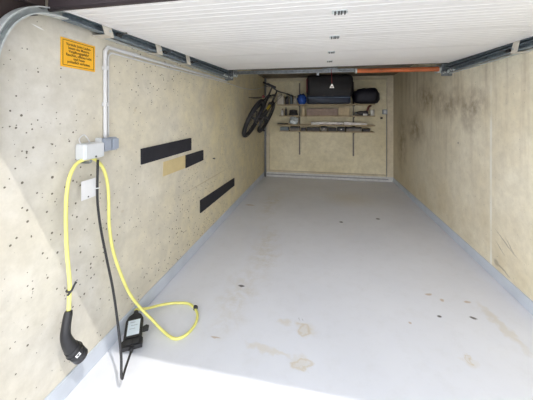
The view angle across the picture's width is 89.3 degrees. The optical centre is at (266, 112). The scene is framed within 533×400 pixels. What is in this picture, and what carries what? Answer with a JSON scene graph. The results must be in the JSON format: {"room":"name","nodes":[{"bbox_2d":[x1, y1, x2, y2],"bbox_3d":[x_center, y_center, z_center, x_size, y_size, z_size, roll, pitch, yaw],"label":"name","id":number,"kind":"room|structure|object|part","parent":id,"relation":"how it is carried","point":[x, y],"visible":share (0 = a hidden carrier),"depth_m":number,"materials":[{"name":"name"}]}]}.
{"room":"garage","nodes":[
{"label":"garage","id":0,"kind":"room"},
{"bbox_2d":[0,0,263,399],"bbox_3d":[-0.627,0.318,3.518,0.150,2.165,5.410,0,0,11],"label":"wall","id":1,"kind":"structure","parent":0,"point":[46,106],"depth_m":1.46,"materials":[{"name":"concrete"}]},
{"bbox_2d":[60,37,94,71],"bbox_3d":[-0.974,-0.298,1.402,0.005,0.143,0.202,0,0,11],"label":"notice sign","id":2,"kind":"object","parent":1,"relation":"attached to","point":[74,54],"visible":1,"depth_m":1.39,"materials":[{"name":"yellow plastic"}]},
{"bbox_2d":[75,134,103,163],"bbox_3d":[-0.935,0.188,1.433,0.070,0.153,0.125,0,0,11],"label":"box","id":3,"kind":"object","parent":1,"relation":"attached to","point":[90,150],"visible":0.97,"depth_m":1.40,"materials":[{"name":"grey plastic"}]},
{"bbox_2d":[60,158,198,379],"bbox_3d":[-0.707,0.816,1.587,0.408,1.174,0.821,0,0,11],"label":"charging cable","id":4,"kind":"object","parent":3,"relation":"hanging from","point":[74,350],"visible":0.99,"depth_m":1.44,"materials":[{"name":"yellow rubber"}]},
{"bbox_2d":[95,137,118,151],"bbox_3d":[-0.919,0.179,1.562,0.050,0.082,0.130,0,0,11],"label":"junction box","id":5,"kind":"object","parent":1,"relation":"attached to","point":[110,143],"visible":0.76,"depth_m":1.55,"materials":[{"name":"grey plastic"}]},
{"bbox_3d":[-0.904,0.181,1.537,0.010,0.062,0.046,0,0,11],"label":"lid","id":6,"kind":"part","parent":5,"relation":"part of","materials":[{"name":"grey plastic"}]},
{"bbox_3d":[-0.892,0.181,1.596,0.010,0.062,0.046,0,0,11],"label":"lid","id":7,"kind":"part","parent":5,"relation":"part of","materials":[{"name":"grey plastic"}]},
{"bbox_2d":[0,6,232,80],"bbox_3d":[-0.745,-0.183,2.245,0.120,0.766,2.649,0,0,11],"label":"door track","id":8,"kind":"object","parent":1,"relation":"attached to","point":[9,20],"visible":0.9,"depth_m":1.51,"materials":[{"name":"metal"}]},
{"bbox_3d":[-0.971,-0.134,1.104,0.036,0.668,0.323,0,0,11],"label":"curved rail","id":9,"kind":"part","parent":8,"relation":"part of","materials":[{"name":"silver metal"}]},
{"bbox_3d":[-0.711,-0.464,2.393,0.036,0.064,2.310,0,0,11],"label":"rail","id":10,"kind":"part","parent":8,"relation":"part of","materials":[{"name":"metal"}]},
{"bbox_3d":[-0.710,-0.515,2.398,0.036,0.073,2.300,0,0,11],"label":"rail","id":11,"kind":"part","parent":8,"relation":"part of","materials":[{"name":"metal"}]},
{"bbox_2d":[48,0,532,70],"bbox_3d":[0.517,-0.517,2.045,2.535,0.147,2.290,0,0,11],"label":"garage door","id":12,"kind":"structure","parent":8,"relation":"attached to","point":[229,35],"depth_m":1.52,"materials":[{"name":"white metal"}]},
{"bbox_3d":[0.326,-0.486,1.097,2.485,0.049,0.306,0,0,11],"label":"panel","id":13,"kind":"part","parent":12,"relation":"part of","materials":[{"name":"white metal"}]},
{"bbox_3d":[0.404,-0.500,1.484,2.485,0.055,0.476,0,0,11],"label":"panel","id":14,"kind":"part","parent":12,"relation":"part of","materials":[{"name":"white metal"}]},
{"bbox_3d":[0.695,-0.551,2.928,2.485,0.054,0.451,0,0,11],"label":"panel","id":15,"kind":"part","parent":12,"relation":"part of","materials":[{"name":"white metal"}]},
{"bbox_3d":[0.503,-0.517,1.975,2.485,0.056,0.516,0,0,11],"label":"panel","id":16,"kind":"part","parent":12,"relation":"part of","materials":[{"name":"white metal"}]},
{"bbox_3d":[0.602,-0.535,2.467,2.485,0.055,0.481,0,0,11],"label":"panel","id":17,"kind":"part","parent":12,"relation":"part of","materials":[{"name":"white metal"}]},
{"bbox_2d":[43,172,263,399],"bbox_3d":[-0.563,1.350,3.439,0.010,0.100,5.280,0,0,11],"label":"baseboard","id":18,"kind":"structure","parent":1,"relation":"attached to","point":[64,388],"depth_m":1.71,"materials":[{"name":"grey paint"}]},
{"bbox_2d":[141,138,190,164],"bbox_3d":[-0.801,0.300,2.243,0.012,0.120,0.733,0,0,11],"label":"bumper cover","id":19,"kind":"object","parent":1,"relation":"attached to","point":[153,153],"visible":1,"depth_m":2.15,"materials":[{"name":"black rubber"}]},
{"bbox_2d":[163,155,184,175],"bbox_3d":[-0.789,0.451,2.326,0.004,0.119,0.358,0,0,11],"label":"glue patch","id":20,"kind":"object","parent":1,"relation":"attached to","point":[173,165],"visible":1,"depth_m":2.30,"materials":[{"name":"beige paint"}]},
{"bbox_2d":[102,45,263,137],"bbox_3d":[-0.493,-0.220,3.737,0.026,0.730,4.470,0,0,11],"label":"conduit","id":21,"kind":"object","parent":1,"relation":"attached to","point":[105,67],"visible":1,"depth_m":1.59,"materials":[{"name":"white plastic"}]},
{"bbox_2d":[185,150,202,167],"bbox_3d":[-0.712,0.451,2.685,0.012,0.118,0.374,0,0,11],"label":"bumper cover","id":22,"kind":"object","parent":1,"relation":"attached to","point":[191,159],"visible":1,"depth_m":2.64,"materials":[{"name":"black rubber"}]},
{"bbox_2d":[200,178,234,212],"bbox_3d":[-0.577,0.978,3.352,0.012,0.140,1.114,0,0,11],"label":"bumper cover","id":23,"kind":"object","parent":1,"relation":"attached to","point":[215,195],"visible":1,"depth_m":3.19,"materials":[{"name":"black rubber"}]},
{"bbox_2d":[249,94,274,98],"bbox_3d":[-0.076,-0.294,4.800,0.420,0.061,0.340,0,0,11],"label":"hook rack","id":24,"kind":"object","parent":1,"relation":"attached to","point":[272,94],"visible":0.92,"depth_m":4.79,"materials":[{"name":"metal"}]},
{"bbox_2d":[264,78,266,176],"bbox_3d":[-0.025,0.318,5.952,0.060,2.165,0.059,0,0,11],"label":"drain pipe","id":25,"kind":"object","parent":1,"relation":"attached to","point":[265,135],"visible":0.8,"depth_m":5.93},
{"bbox_2d":[242,82,292,137],"bbox_3d":[0.081,-0.101,4.747,0.711,0.983,1.696,0,0,12],"label":"bicycle","id":26,"kind":"object","parent":1,"relation":"attached to","point":[261,116],"visible":0.99,"depth_m":4.51,"materials":[{"name":"metal"}]},
{"bbox_3d":[-0.024,-0.105,4.701,0.130,0.554,0.902,26,5,10],"label":"frame","id":27,"kind":"part","parent":26,"relation":"part of","materials":[{"name":"black metal"}]},
{"bbox_2d":[64,176,532,399],"bbox_3d":[0.746,1.460,3.180,2.975,0.120,5.530,0,0,11],"label":"floor","id":28,"kind":"structure","parent":0,"point":[310,288],"depth_m":1.86,"materials":[{"name":"grey concrete"}]},
{"bbox_2d":[0,0,44,17],"bbox_3d":[-1.018,0.425,1.011,0.073,1.950,0.330,0,0,11],"label":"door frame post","id":29,"kind":"object","parent":28,"relation":"on","point":[6,6],"visible":0.43,"depth_m":1.08,"materials":[{"name":"grey metal"}]},
{"bbox_2d":[270,79,385,174],"bbox_3d":[1.280,0.318,5.827,2.675,2.165,0.130,0,0,11],"label":"wall","id":30,"kind":"structure","parent":0,"point":[319,151],"depth_m":5.75,"materials":[{"name":"concrete"}]},
{"bbox_2d":[277,82,374,155],"bbox_3d":[1.208,0.125,5.622,1.945,1.550,0.299,0,0,11],"label":"wall shelf","id":31,"kind":"object","parent":30,"relation":"attached to","point":[353,104],"visible":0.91,"depth_m":5.57,"materials":[{"name":"brown wood"}]},
{"bbox_2d":[277,94,283,103],"bbox_3d":[0.301,-0.290,5.744,0.150,0.220,0.140,0,0,11],"label":"canister","id":32,"kind":"object","parent":31,"relation":"on","point":[281,100],"visible":0.9,"depth_m":5.67,"materials":[{"name":"beige plastic"}]},
{"bbox_2d":[280,127,288,130],"bbox_3d":[0.388,0.333,5.716,0.180,0.075,0.140,0,0,11],"label":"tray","id":33,"kind":"object","parent":31,"relation":"on","point":[281,128],"visible":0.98,"depth_m":5.65,"materials":[{"name":"grey plastic"}]},
{"bbox_2d":[289,110,297,114],"bbox_3d":[0.568,-0.006,5.700,0.196,0.120,0.195,0,0,11],"label":"box","id":34,"kind":"object","parent":31,"relation":"on","point":[292,112],"visible":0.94,"depth_m":5.62,"materials":[{"name":"black plastic"}]},
{"bbox_2d":[289,117,298,123],"bbox_3d":[0.569,0.147,5.679,0.219,0.182,0.179,0,0,11],"label":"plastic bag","id":35,"kind":"object","parent":31,"relation":"on","point":[293,120],"visible":0.85,"depth_m":5.62,"materials":[{"name":"white plastic"}]},
{"bbox_2d":[290,126,299,130],"bbox_3d":[0.604,0.328,5.679,0.200,0.085,0.152,0,0,11],"label":"tool case","id":36,"kind":"object","parent":31,"relation":"on","point":[292,128],"visible":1,"depth_m":5.62,"materials":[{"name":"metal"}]},
{"bbox_2d":[297,94,306,103],"bbox_3d":[0.738,-0.299,5.622,0.207,0.238,0.198,0,0,11],"label":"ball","id":37,"kind":"object","parent":31,"relation":"on","point":[301,99],"visible":0.91,"depth_m":5.56,"materials":[{"name":"blue plastic"}]},
{"bbox_2d":[302,106,304,115],"bbox_3d":[0.770,-0.051,5.614,0.060,0.205,0.090,0,0,11],"label":"wood block","id":38,"kind":"object","parent":31,"relation":"on","point":[303,107],"visible":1,"depth_m":5.57,"materials":[{"name":"beige wood"}]},
{"bbox_2d":[307,127,319,130],"bbox_3d":[0.971,0.335,5.605,0.260,0.070,0.152,0,0,11],"label":"case","id":39,"kind":"object","parent":31,"relation":"on","point":[308,128],"visible":1,"depth_m":5.55,"materials":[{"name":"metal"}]},
{"bbox_2d":[307,108,337,115],"bbox_3d":[1.146,-0.021,5.558,0.630,0.145,0.090,0,0,11],"label":"box","id":40,"kind":"object","parent":31,"relation":"on","point":[310,111],"visible":1,"depth_m":5.51,"materials":[{"name":"brown cardboard"}]},
{"bbox_2d":[321,126,326,130],"bbox_3d":[1.184,0.325,5.562,0.130,0.090,0.152,0,0,11],"label":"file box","id":41,"kind":"object","parent":31,"relation":"on","point":[323,128],"visible":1,"depth_m":5.50,"materials":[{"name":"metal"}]},
{"bbox_2d":[311,122,343,124],"bbox_3d":[1.241,0.210,5.520,0.650,0.058,0.058,0,0,12],"label":"sheet","id":42,"kind":"object","parent":31,"relation":"on","point":[321,123],"visible":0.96,"depth_m":5.48,"materials":[{"name":"white paper"}]},
{"bbox_2d":[306,74,352,103],"bbox_3d":[1.274,-0.469,5.484,0.900,0.573,0.425,0,0,11],"label":"suitcase","id":43,"kind":"object","parent":31,"relation":"on","point":[318,90],"visible":0.99,"depth_m":5.30,"materials":[{"name":"black fabric"}]},
{"bbox_2d":[337,127,344,130],"bbox_3d":[1.516,0.330,5.495,0.140,0.080,0.152,0,0,11],"label":"case","id":44,"kind":"object","parent":31,"relation":"on","point":[338,128],"visible":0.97,"depth_m":5.43,"materials":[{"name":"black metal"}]},
{"bbox_2d":[338,107,348,115],"bbox_3d":[1.572,-0.033,5.508,0.215,0.170,0.100,0,0,11],"label":"carton","id":45,"kind":"object","parent":31,"relation":"on","point":[342,111],"visible":0.99,"depth_m":5.46,"materials":[{"name":"beige cardboard"}]},
{"bbox_2d":[345,127,361,131],"bbox_3d":[1.753,0.328,5.447,0.300,0.085,0.152,0,0,11],"label":"case","id":46,"kind":"object","parent":31,"relation":"on","point":[351,129],"visible":0.98,"depth_m":5.38,"materials":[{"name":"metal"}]},
{"bbox_3d":[1.754,0.302,5.451,0.300,0.034,0.144,0,0,11],"label":"lid","id":47,"kind":"part","parent":46,"relation":"part of","materials":[{"name":"grey plastic"}]},
{"bbox_2d":[344,122,366,124],"bbox_3d":[1.787,0.207,5.424,0.444,0.064,0.050,0,0,7],"label":"board","id":48,"kind":"object","parent":31,"relation":"on","point":[345,123],"visible":0.93,"depth_m":5.40,"materials":[{"name":"white wood"}]},
{"bbox_2d":[354,105,370,115],"bbox_3d":[1.930,-0.060,5.398,0.331,0.224,0.086,0,0,11],"label":"drill","id":49,"kind":"object","parent":31,"relation":"on","point":[359,113],"visible":0.99,"depth_m":5.38,"materials":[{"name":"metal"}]},
{"bbox_3d":[1.919,-0.006,5.407,0.224,0.076,0.072,0,0,11],"label":"motor","id":50,"kind":"part","parent":49,"relation":"part of","materials":[{"name":"black plastic"}]},
{"bbox_2d":[352,88,379,103],"bbox_3d":[1.970,-0.341,5.354,0.522,0.320,0.345,0,0,11],"label":"duffel bag","id":51,"kind":"object","parent":31,"relation":"on","point":[364,95],"visible":0.99,"depth_m":5.22,"materials":[{"name":"black fabric"}]},
{"bbox_2d":[362,128,369,131],"bbox_3d":[1.990,0.340,5.399,0.140,0.060,0.152,0,0,11],"label":"case","id":52,"kind":"object","parent":31,"relation":"on","point":[363,129],"visible":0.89,"depth_m":5.34,"materials":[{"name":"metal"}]},
{"bbox_2d":[266,75,392,176],"bbox_3d":[1.264,0.308,5.749,2.671,2.143,0.030,0,0,11],"label":"trim","id":53,"kind":"structure","parent":30,"relation":"attached to","point":[389,78],"depth_m":5.54,"materials":[{"name":"concrete"}]},
{"bbox_2d":[266,172,392,181],"bbox_3d":[1.259,1.350,5.727,2.655,0.100,0.010,0,0,11],"label":"baseboard","id":54,"kind":"structure","parent":30,"relation":"attached to","point":[390,179],"depth_m":5.70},
{"bbox_3d":[2.400,-0.023,5.479,0.090,0.095,0.046,0,0,11],"label":"light switch","id":55,"kind":"object","parent":30,"relation":"attached to","visible":0},
{"bbox_2d":[386,114,386,176],"bbox_3d":[2.434,0.663,5.482,0.017,1.275,0.012,0,0,11],"label":"cable","id":56,"kind":"object","parent":55,"relation":"attached to","point":[386,114],"visible":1,"depth_m":5.48,"materials":[{"name":"grey plastic"}]},
{"bbox_2d":[251,64,413,78],"bbox_3d":[0.746,-0.825,3.180,2.975,0.120,5.530,0,0,11],"label":"ceiling","id":57,"kind":"structure","parent":0,"point":[287,75],"depth_m":5.23,"materials":[{"name":"concrete"}]},
{"bbox_2d":[393,48,532,300],"bbox_3d":[2.142,0.318,2.960,0.150,2.165,5.410,0,0,11],"label":"wall","id":58,"kind":"structure","parent":0,"point":[463,140],"depth_m":2.53,"materials":[{"name":"concrete"}]},
{"bbox_2d":[393,178,532,314],"bbox_3d":[2.053,1.353,2.912,0.010,0.095,5.280,0,0,11],"label":"baseboard","id":59,"kind":"structure","parent":58,"relation":"attached to","point":[527,303],"depth_m":2.49,"materials":[{"name":"grey paint"}]},
{"bbox_2d":[441,36,532,75],"bbox_3d":[1.758,-0.179,1.740,0.120,0.758,2.649,0,0,11],"label":"door track","id":60,"kind":"object","parent":58,"relation":"attached to","point":[513,48],"visible":0.91,"depth_m":2.26,"materials":[{"name":"metal"}]},
{"bbox_2d":[233,64,441,77],"bbox_3d":[0.775,-0.522,3.327,2.565,0.126,0.230,0,0,11],"label":"shaft","id":61,"kind":"object","parent":60,"relation":"attached to","point":[437,68],"visible":0.99,"depth_m":3.25,"materials":[{"name":"metal"}]},
{"bbox_3d":[0.777,-0.518,3.330,2.447,0.059,0.035,0,0,11],"label":"perforated rail","id":62,"kind":"part","parent":61,"relation":"part of","materials":[{"name":"metal"}]},
{"bbox_3d":[1.817,-0.484,1.888,0.004,0.088,2.300,0,0,11],"label":"web plate","id":63,"kind":"part","parent":60,"relation":"part of","materials":[{"name":"metal"}]}
]}

